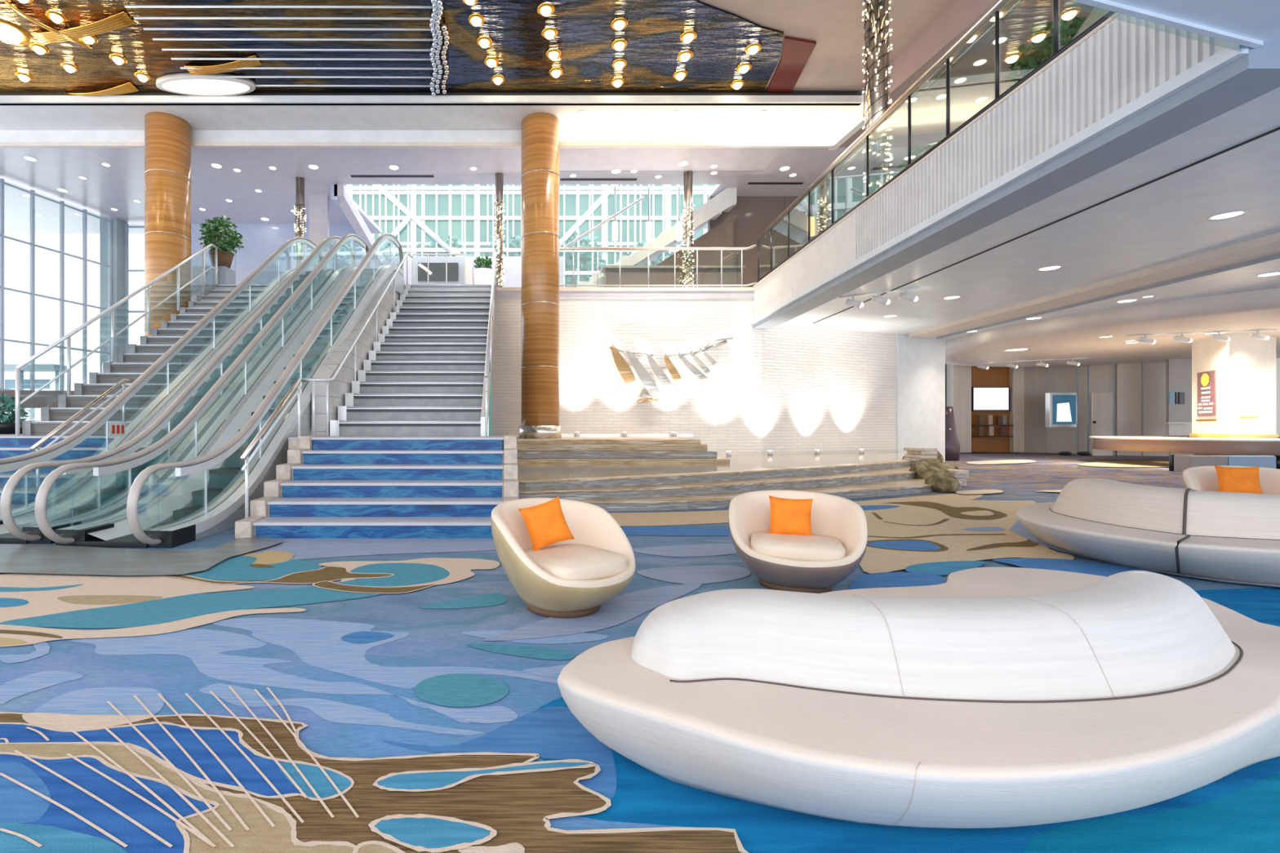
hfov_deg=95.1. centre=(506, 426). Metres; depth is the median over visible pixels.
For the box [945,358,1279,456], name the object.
wall
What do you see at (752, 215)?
wall
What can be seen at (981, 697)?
curved sofa
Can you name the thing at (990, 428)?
brochure
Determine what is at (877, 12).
column
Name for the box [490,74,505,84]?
bulb
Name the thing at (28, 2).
bulb
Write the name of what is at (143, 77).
bulb
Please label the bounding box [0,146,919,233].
ceiling
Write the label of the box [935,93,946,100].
recessed light
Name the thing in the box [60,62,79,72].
bulb
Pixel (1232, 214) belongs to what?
recessed light
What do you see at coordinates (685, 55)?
bulb
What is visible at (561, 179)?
air slot
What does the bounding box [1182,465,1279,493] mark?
tub chair
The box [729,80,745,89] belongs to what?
bulb
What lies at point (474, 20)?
bulb
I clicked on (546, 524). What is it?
throw pillow
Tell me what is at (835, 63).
ceiling
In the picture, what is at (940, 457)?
rock
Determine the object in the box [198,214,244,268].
potted plant
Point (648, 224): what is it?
pendant lamp
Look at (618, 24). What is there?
bulb
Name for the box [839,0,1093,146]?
ceiling
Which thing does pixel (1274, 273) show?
recessed light
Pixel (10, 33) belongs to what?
ceiling light
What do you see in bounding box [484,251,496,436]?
stair handrail
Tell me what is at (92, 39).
bulb
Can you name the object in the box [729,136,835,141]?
light
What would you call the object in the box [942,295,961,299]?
recessed light
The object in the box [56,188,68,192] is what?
recessed light
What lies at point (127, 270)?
window
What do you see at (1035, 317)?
recessed light
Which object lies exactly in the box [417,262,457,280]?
screen
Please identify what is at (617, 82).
bulb
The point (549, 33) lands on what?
bulb
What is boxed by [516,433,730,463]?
terrace
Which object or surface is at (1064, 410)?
picture
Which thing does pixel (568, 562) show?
seat cushion
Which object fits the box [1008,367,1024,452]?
door frame
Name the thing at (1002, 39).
recessed light
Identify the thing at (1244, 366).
wall
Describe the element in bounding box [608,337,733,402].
wall sculpture
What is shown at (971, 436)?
shelf
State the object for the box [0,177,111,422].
window
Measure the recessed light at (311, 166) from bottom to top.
0.012 m
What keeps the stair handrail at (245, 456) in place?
on the flight at (340, 487)
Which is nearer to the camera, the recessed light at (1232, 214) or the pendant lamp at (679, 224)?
the recessed light at (1232, 214)
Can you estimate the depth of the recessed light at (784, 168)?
16.50 m
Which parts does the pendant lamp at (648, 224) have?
lamp shade, cord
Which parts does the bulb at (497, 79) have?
globe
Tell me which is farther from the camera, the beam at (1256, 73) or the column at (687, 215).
the column at (687, 215)
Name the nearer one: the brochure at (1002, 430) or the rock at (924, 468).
the rock at (924, 468)
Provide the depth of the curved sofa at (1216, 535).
4.57 m
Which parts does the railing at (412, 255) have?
post, post, handrail, post, post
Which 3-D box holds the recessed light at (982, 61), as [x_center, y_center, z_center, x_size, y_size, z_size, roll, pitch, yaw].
[9.695,-7.449,11.701,0.230,0.012,0.230,0,0,0]
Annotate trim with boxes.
[0,88,863,105]
[0,391,74,408]
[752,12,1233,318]
[812,126,1279,324]
[863,0,996,116]
[1074,0,1262,48]
[1076,361,1170,456]
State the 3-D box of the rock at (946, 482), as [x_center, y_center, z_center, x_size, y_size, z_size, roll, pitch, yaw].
[7.980,1.021,10.486,0.478,0.358,0.468,0,0,0]
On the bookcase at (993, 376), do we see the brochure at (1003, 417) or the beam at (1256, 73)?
the brochure at (1003, 417)
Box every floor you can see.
[0,431,311,435]
[0,452,1279,852]
[288,435,504,449]
[403,284,754,297]
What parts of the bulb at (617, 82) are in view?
globe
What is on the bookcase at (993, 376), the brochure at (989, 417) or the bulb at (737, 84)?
the brochure at (989, 417)
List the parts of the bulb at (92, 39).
globe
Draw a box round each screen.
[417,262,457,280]
[1071,6,1110,39]
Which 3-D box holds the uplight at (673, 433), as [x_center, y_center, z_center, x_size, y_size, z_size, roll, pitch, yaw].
[4.645,0.217,15.800,0.140,0.125,0.140,0,0,0]
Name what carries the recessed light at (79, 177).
in the ceiling at (116, 186)
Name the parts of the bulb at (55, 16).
globe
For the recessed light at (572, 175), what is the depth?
16.98 m
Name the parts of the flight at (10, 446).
riser panel, riser panel, riser panel, riser panel, riser panel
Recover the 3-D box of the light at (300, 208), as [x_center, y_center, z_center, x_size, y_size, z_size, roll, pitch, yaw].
[-6.200,-6.050,17.200,0.356,1.311,0.351,0,0,0]
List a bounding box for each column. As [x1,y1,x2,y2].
[144,111,191,336]
[293,177,306,267]
[493,172,505,287]
[519,112,561,438]
[681,170,694,287]
[862,0,892,198]
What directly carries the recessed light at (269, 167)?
in the ceiling at (116, 186)
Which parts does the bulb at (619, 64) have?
globe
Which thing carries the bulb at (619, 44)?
attached to the ceiling at (282, 46)
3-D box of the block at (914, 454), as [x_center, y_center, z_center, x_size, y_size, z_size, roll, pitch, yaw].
[9.551,0.843,13.157,0.492,0.715,0.486,0,0,0]
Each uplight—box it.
[574,431,579,436]
[622,431,626,436]
[671,431,676,436]
[725,451,731,456]
[767,450,773,455]
[814,449,820,453]
[858,448,864,453]
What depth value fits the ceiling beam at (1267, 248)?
11.54 m
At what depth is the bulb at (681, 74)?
13.09 m
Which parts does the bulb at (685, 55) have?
globe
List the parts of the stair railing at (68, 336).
post, post, post, handrail, post, post, post, post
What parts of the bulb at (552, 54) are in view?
globe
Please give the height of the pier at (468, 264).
0.930 m
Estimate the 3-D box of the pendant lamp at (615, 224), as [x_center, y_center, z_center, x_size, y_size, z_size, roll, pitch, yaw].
[3.390,-6.633,17.800,0.180,1.654,0.176,0,0,0]
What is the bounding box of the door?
[1091,392,1112,455]
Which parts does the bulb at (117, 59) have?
globe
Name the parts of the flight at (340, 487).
riser panel, riser panel, riser panel, riser panel, riser panel, riser panel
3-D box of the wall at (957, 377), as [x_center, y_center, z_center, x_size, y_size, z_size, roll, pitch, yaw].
[20.262,-0.863,25.900,1.004,4.103,0.800,0,0,0]
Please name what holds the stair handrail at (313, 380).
attached to the staircase at (424, 375)
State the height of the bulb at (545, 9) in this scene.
0.180 m
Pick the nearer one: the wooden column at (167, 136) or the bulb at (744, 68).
the bulb at (744, 68)
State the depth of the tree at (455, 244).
29.77 m
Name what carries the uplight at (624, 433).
on the terrace
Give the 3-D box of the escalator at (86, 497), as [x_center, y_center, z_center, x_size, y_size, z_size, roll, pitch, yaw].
[-4.946,-1.704,10.585,1.210,6.310,10.187,0,0,4]
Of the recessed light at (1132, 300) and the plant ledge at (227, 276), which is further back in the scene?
the plant ledge at (227, 276)
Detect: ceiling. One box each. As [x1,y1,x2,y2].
[0,0,816,96]
[0,95,862,130]
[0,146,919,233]
[699,0,955,90]
[782,0,1279,341]
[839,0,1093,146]
[945,288,1279,367]
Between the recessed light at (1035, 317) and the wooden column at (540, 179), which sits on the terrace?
the wooden column at (540, 179)
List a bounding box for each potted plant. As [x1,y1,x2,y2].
[0,391,31,434]
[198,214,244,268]
[473,255,493,284]
[893,132,944,174]
[1003,11,1090,89]
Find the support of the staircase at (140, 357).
on the floor at (310, 433)
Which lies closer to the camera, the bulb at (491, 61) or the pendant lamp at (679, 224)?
the bulb at (491, 61)
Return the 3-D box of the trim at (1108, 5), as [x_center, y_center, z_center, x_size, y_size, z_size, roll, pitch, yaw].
[4.418,-3.460,4.039,3.071,0.980,0.207,0,0,-19]
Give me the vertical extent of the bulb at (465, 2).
0.180 m
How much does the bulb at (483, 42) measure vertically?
0.180 m
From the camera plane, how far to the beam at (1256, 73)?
6.07 m
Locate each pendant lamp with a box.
[612,186,617,240]
[645,186,651,240]
[675,221,682,240]
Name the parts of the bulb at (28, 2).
globe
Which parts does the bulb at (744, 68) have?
globe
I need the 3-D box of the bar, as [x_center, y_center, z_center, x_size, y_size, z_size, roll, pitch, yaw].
[5.025,-4.360,17.400,4.250,0.920,0.600,0,0,0]
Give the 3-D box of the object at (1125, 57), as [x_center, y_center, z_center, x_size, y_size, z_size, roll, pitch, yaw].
[6.552,-3.540,10.511,0.194,1.000,11.905,0,0,6]
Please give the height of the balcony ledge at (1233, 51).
0.110 m
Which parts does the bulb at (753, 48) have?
globe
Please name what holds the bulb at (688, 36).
attached to the ceiling at (282, 46)
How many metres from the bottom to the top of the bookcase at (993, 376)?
4.088 m
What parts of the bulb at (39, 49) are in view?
globe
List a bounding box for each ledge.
[191,266,235,301]
[751,43,1248,324]
[1239,416,1257,418]
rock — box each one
[908,458,949,479]
[924,472,959,493]
[935,450,943,462]
[939,462,959,469]
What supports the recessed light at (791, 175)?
in the ceiling at (116, 186)
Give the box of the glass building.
[311,184,715,435]
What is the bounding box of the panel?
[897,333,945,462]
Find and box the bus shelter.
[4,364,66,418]
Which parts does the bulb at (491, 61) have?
globe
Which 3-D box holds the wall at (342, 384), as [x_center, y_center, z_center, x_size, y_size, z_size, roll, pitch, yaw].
[-2.935,-2.100,12.310,0.270,4.500,6.580,0,0,0]
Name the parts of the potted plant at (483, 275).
pot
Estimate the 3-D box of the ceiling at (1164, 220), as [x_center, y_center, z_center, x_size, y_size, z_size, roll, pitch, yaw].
[23.500,-3.450,12.000,41.000,0.900,32.000,0,0,0]
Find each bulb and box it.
[14,71,33,81]
[17,0,33,4]
[29,43,48,54]
[44,9,66,23]
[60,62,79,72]
[81,35,97,44]
[108,53,127,64]
[133,71,151,81]
[461,0,478,4]
[467,13,484,26]
[476,35,492,48]
[484,56,498,66]
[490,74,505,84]
[537,2,554,16]
[541,26,557,39]
[546,48,561,59]
[548,66,563,77]
[610,17,627,30]
[610,77,625,87]
[611,39,627,50]
[611,58,626,69]
[672,70,688,79]
[676,50,693,61]
[680,30,697,42]
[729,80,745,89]
[736,62,751,73]
[744,43,761,54]
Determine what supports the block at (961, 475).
on the floor at (219, 692)
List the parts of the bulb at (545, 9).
globe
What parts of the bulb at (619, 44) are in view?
globe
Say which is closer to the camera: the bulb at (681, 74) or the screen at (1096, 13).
the screen at (1096, 13)
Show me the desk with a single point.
(1253, 450)
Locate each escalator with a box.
[0,235,355,544]
[34,232,404,548]
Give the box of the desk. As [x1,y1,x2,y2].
[1088,435,1279,471]
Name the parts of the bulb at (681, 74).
globe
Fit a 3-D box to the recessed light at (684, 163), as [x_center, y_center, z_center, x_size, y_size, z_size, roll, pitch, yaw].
[5.032,-7.449,16.206,0.307,0.012,0.307,0,0,0]
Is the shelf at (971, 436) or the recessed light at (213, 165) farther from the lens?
the shelf at (971, 436)
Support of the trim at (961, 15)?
attached to the ceiling at (835, 63)
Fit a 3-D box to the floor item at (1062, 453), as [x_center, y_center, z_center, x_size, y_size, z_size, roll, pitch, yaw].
[23.215,1.120,23.731,0.440,0.152,0.418,0,0,0]
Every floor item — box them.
[1057,451,1072,455]
[1076,451,1091,455]
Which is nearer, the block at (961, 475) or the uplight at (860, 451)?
the block at (961, 475)
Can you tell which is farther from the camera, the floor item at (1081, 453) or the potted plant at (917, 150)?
the floor item at (1081, 453)
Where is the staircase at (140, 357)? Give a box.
[22,284,269,435]
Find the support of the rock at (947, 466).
on the floor at (219, 692)
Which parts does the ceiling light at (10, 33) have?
globe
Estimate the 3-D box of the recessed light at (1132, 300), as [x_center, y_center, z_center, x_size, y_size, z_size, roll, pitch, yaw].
[14.808,-2.992,13.627,0.384,0.012,0.384,0,0,0]
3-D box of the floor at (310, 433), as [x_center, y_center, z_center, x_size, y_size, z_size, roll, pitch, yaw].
[-12.975,0.675,15.000,14.050,1.050,12.000,0,0,0]
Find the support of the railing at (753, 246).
on the coping
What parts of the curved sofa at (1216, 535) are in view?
backrest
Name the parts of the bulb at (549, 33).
globe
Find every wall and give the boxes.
[191,184,363,301]
[311,267,403,435]
[363,256,563,287]
[491,297,897,454]
[707,195,865,287]
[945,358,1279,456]
[945,364,971,453]
[1189,333,1278,456]
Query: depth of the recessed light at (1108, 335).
16.49 m
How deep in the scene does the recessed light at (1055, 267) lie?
10.79 m
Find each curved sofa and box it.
[557,567,1279,828]
[1016,478,1279,584]
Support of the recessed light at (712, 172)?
in the ceiling at (116, 186)
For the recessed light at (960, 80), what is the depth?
12.30 m
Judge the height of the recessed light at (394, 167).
0.012 m
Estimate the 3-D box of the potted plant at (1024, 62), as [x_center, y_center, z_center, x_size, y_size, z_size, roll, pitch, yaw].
[8.326,-5.032,8.623,1.401,2.245,1.384,0,0,0]
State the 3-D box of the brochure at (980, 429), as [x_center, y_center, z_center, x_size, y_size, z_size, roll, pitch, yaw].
[21.172,0.202,25.475,0.218,0.405,0.050,0,0,0]
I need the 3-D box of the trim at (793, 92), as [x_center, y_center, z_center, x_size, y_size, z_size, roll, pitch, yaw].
[-5.650,-8.020,13.905,28.700,0.360,0.090,0,0,0]
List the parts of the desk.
leg, panel, panel, leg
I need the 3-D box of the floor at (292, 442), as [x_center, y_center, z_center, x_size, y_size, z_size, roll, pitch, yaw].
[-1.500,0.675,8.460,3.040,1.050,1.080,0,0,0]
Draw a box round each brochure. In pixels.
[977,414,984,424]
[977,426,983,435]
[987,415,992,424]
[988,426,993,435]
[996,415,1001,424]
[1000,427,1006,435]
[1001,415,1006,424]
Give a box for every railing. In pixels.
[15,243,220,435]
[411,253,465,284]
[559,244,756,287]
[755,0,1115,282]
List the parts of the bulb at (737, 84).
globe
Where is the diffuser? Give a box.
[161,79,249,94]
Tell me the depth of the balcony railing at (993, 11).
8.81 m
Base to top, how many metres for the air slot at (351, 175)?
0.015 m
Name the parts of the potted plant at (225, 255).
pot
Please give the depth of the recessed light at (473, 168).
16.50 m
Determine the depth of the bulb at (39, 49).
12.17 m
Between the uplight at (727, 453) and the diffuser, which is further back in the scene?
the uplight at (727, 453)
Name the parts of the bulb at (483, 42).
globe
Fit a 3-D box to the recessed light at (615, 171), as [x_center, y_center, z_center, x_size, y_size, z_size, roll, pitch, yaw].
[3.211,-7.449,16.690,0.307,0.012,0.307,0,0,0]
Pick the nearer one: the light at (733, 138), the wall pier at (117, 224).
the light at (733, 138)
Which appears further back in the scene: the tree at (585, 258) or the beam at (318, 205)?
the tree at (585, 258)
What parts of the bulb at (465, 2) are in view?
globe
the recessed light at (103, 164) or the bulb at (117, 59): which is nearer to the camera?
the bulb at (117, 59)
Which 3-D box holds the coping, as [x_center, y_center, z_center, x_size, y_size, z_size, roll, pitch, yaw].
[3.500,-3.945,16.540,7.600,0.090,0.360,0,0,0]
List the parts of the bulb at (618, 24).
globe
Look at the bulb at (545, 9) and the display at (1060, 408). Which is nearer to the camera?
the bulb at (545, 9)
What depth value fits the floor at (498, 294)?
16.40 m
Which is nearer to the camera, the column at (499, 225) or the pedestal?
the column at (499, 225)
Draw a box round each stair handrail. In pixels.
[29,378,136,495]
[240,377,303,518]
[302,251,413,436]
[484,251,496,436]
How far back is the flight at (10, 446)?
8.63 m
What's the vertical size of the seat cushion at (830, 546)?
0.117 m
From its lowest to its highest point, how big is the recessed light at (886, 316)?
0.012 m
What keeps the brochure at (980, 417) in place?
on the bookcase at (993, 376)
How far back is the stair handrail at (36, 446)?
8.03 m
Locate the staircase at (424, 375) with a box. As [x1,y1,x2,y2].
[329,283,494,435]
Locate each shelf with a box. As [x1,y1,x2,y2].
[971,424,1013,426]
[971,435,1013,436]
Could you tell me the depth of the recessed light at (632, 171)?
16.69 m
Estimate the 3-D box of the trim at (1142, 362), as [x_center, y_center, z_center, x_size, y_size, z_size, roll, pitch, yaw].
[25.375,-0.754,23.525,2.750,3.977,1.050,0,0,0]
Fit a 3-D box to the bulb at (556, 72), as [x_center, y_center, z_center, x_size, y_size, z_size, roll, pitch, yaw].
[1.143,-8.080,13.043,0.340,0.180,0.340,0,0,0]
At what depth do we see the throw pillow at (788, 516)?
4.38 m
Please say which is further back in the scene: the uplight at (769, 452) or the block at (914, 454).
the uplight at (769, 452)
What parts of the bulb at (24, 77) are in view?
globe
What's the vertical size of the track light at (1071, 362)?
0.304 m
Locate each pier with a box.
[99,217,128,373]
[465,260,472,284]
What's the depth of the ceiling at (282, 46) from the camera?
12.14 m
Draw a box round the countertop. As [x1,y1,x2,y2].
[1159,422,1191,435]
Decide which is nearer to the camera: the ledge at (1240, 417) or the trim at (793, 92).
the trim at (793, 92)
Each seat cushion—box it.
[523,543,627,580]
[750,531,845,560]
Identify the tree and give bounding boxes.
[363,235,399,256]
[416,235,471,256]
[481,234,520,256]
[559,232,605,287]
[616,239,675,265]
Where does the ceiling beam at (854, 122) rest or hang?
attached to the ceiling at (12, 117)
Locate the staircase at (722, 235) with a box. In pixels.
[560,187,736,287]
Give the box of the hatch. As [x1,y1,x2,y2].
[1159,359,1191,435]
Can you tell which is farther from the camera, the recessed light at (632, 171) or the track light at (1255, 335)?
the recessed light at (632, 171)
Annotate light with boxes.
[0,18,33,46]
[23,155,37,161]
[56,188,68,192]
[78,176,87,179]
[101,163,111,166]
[155,72,255,96]
[210,163,222,168]
[233,168,241,172]
[260,217,269,221]
[268,166,276,169]
[293,201,306,245]
[307,164,319,169]
[388,164,399,170]
[469,166,477,170]
[569,173,576,177]
[577,111,586,116]
[610,168,621,173]
[630,169,637,173]
[654,175,662,178]
[668,111,679,116]
[677,160,688,166]
[710,164,718,168]
[710,171,717,174]
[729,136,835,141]
[755,111,767,116]
[778,166,791,171]
[788,173,796,177]
[839,287,919,307]
[882,315,897,317]
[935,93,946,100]
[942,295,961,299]
[953,77,966,84]
[967,357,1088,369]
[972,58,986,66]
[974,96,987,102]
[991,36,1007,44]
[1002,348,1031,351]
[1025,316,1043,319]
[1036,265,1062,271]
[1097,335,1113,337]
[1115,298,1138,302]
[1126,328,1277,344]
[1142,295,1155,297]
[1206,210,1247,220]
[1254,271,1279,277]
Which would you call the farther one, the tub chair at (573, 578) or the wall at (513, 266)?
the wall at (513, 266)
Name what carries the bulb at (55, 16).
attached to the ceiling at (282, 46)
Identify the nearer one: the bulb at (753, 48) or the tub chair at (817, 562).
the tub chair at (817, 562)
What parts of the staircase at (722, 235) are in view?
handrail, panel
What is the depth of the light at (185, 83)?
13.31 m
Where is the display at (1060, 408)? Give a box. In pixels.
[1044,392,1076,427]
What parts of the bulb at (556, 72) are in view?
globe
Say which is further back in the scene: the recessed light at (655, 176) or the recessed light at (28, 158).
the recessed light at (655, 176)
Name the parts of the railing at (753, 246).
post, post, post, post, rail, handrail, post, post, post, post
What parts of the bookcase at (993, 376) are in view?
television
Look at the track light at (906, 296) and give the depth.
12.70 m
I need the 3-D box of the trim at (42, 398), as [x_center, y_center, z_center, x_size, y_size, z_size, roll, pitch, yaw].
[-14.175,-0.670,14.125,11.650,0.420,0.250,0,0,0]
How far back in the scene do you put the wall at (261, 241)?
21.00 m
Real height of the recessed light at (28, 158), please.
0.012 m
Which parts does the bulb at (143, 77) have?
globe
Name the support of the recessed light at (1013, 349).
in the ceiling at (1072, 336)
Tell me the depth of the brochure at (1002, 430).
25.45 m
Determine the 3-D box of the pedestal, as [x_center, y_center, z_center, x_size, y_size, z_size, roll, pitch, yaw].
[15.639,0.250,20.323,0.800,1.900,0.800,0,0,0]
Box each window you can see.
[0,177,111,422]
[124,223,144,353]
[345,184,714,287]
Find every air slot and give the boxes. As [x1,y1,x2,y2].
[351,175,434,177]
[560,178,636,180]
[747,182,804,184]
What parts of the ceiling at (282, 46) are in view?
red panel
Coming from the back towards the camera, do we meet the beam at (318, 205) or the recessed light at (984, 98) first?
the beam at (318, 205)
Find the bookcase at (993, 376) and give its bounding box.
[971,365,1013,452]
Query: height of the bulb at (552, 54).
0.180 m
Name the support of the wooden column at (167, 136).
on the floor at (310, 433)
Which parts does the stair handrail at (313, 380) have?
post, post, post, handrail, post, post, post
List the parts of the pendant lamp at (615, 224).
lamp shade, cord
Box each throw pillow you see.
[518,496,573,551]
[768,495,813,535]
[1213,465,1262,493]
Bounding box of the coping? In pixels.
[497,287,754,290]
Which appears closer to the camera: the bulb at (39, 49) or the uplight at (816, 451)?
the bulb at (39, 49)
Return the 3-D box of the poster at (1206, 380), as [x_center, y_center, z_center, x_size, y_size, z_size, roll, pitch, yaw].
[20.642,-0.890,16.849,0.035,1.460,1.068,0,0,31]
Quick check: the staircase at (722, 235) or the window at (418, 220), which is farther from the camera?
the window at (418, 220)
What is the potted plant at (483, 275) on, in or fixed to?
on the floor at (498, 294)
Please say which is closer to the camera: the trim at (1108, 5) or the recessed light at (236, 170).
the trim at (1108, 5)
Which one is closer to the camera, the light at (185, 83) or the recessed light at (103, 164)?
the light at (185, 83)
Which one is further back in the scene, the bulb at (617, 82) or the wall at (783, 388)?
the wall at (783, 388)
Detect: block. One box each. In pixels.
[903,447,937,466]
[946,469,968,485]
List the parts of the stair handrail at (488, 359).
post, post, rail, handrail, post, post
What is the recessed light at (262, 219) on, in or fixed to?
in the ceiling at (116, 186)
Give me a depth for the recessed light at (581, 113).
14.31 m
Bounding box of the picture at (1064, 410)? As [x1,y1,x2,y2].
[1056,402,1071,422]
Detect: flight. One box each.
[0,435,116,511]
[235,435,519,539]
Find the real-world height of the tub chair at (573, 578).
0.678 m
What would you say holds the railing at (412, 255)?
on the floor at (498, 294)
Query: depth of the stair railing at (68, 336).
11.62 m
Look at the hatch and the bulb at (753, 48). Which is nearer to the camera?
the bulb at (753, 48)
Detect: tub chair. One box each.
[490,497,635,618]
[728,489,867,593]
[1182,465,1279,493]
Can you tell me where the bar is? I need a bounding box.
[600,265,745,287]
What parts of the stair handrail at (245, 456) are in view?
post, rail, handrail, post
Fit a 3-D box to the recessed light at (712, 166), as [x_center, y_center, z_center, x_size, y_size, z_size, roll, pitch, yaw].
[5.958,-7.449,16.376,0.218,0.012,0.218,0,0,0]
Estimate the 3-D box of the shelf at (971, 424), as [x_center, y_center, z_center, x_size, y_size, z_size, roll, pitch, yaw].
[21.687,-0.049,25.550,1.700,0.049,0.300,0,0,0]
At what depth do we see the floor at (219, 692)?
2.46 m
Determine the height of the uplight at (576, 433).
0.125 m
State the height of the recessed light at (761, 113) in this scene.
0.012 m
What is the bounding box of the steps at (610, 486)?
[517,451,962,511]
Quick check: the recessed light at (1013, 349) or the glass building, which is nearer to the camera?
the recessed light at (1013, 349)
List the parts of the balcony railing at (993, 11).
post, post, post, post, post, post, handrail, second rail, post, post, post, post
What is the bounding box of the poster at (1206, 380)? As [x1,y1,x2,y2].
[1195,370,1216,421]
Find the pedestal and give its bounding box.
[945,406,959,461]
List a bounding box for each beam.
[0,92,865,150]
[308,184,388,271]
[753,45,1279,328]
[908,232,1279,338]
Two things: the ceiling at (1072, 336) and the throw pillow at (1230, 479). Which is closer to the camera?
the throw pillow at (1230, 479)
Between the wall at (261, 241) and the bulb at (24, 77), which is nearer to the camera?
the bulb at (24, 77)
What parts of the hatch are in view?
panel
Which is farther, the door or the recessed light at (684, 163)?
the door
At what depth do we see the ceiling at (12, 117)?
14.26 m
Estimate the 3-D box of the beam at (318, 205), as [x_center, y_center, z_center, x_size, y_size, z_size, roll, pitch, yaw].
[-5.474,-5.680,19.865,1.454,3.560,4.462,0,0,6]
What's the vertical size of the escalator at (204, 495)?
6.310 m
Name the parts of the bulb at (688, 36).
globe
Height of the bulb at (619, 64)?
0.180 m
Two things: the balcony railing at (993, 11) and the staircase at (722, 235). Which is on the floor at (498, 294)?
the staircase at (722, 235)
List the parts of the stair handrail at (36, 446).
post, handrail, rail, post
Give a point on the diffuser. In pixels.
(185, 86)
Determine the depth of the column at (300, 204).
17.09 m
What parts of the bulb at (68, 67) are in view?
globe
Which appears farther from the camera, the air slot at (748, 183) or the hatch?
the hatch
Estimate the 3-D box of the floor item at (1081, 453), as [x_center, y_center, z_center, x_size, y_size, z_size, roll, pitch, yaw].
[24.000,1.120,23.731,0.440,0.152,0.418,0,0,0]
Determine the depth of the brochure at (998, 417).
25.45 m
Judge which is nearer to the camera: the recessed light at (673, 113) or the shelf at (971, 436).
the recessed light at (673, 113)
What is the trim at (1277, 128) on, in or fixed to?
attached to the ceiling at (1164, 220)
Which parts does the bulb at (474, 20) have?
globe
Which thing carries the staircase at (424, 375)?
on the floor at (292, 442)
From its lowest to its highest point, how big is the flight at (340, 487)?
1.070 m
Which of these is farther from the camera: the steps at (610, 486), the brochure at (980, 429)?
the brochure at (980, 429)
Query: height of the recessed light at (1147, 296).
0.012 m

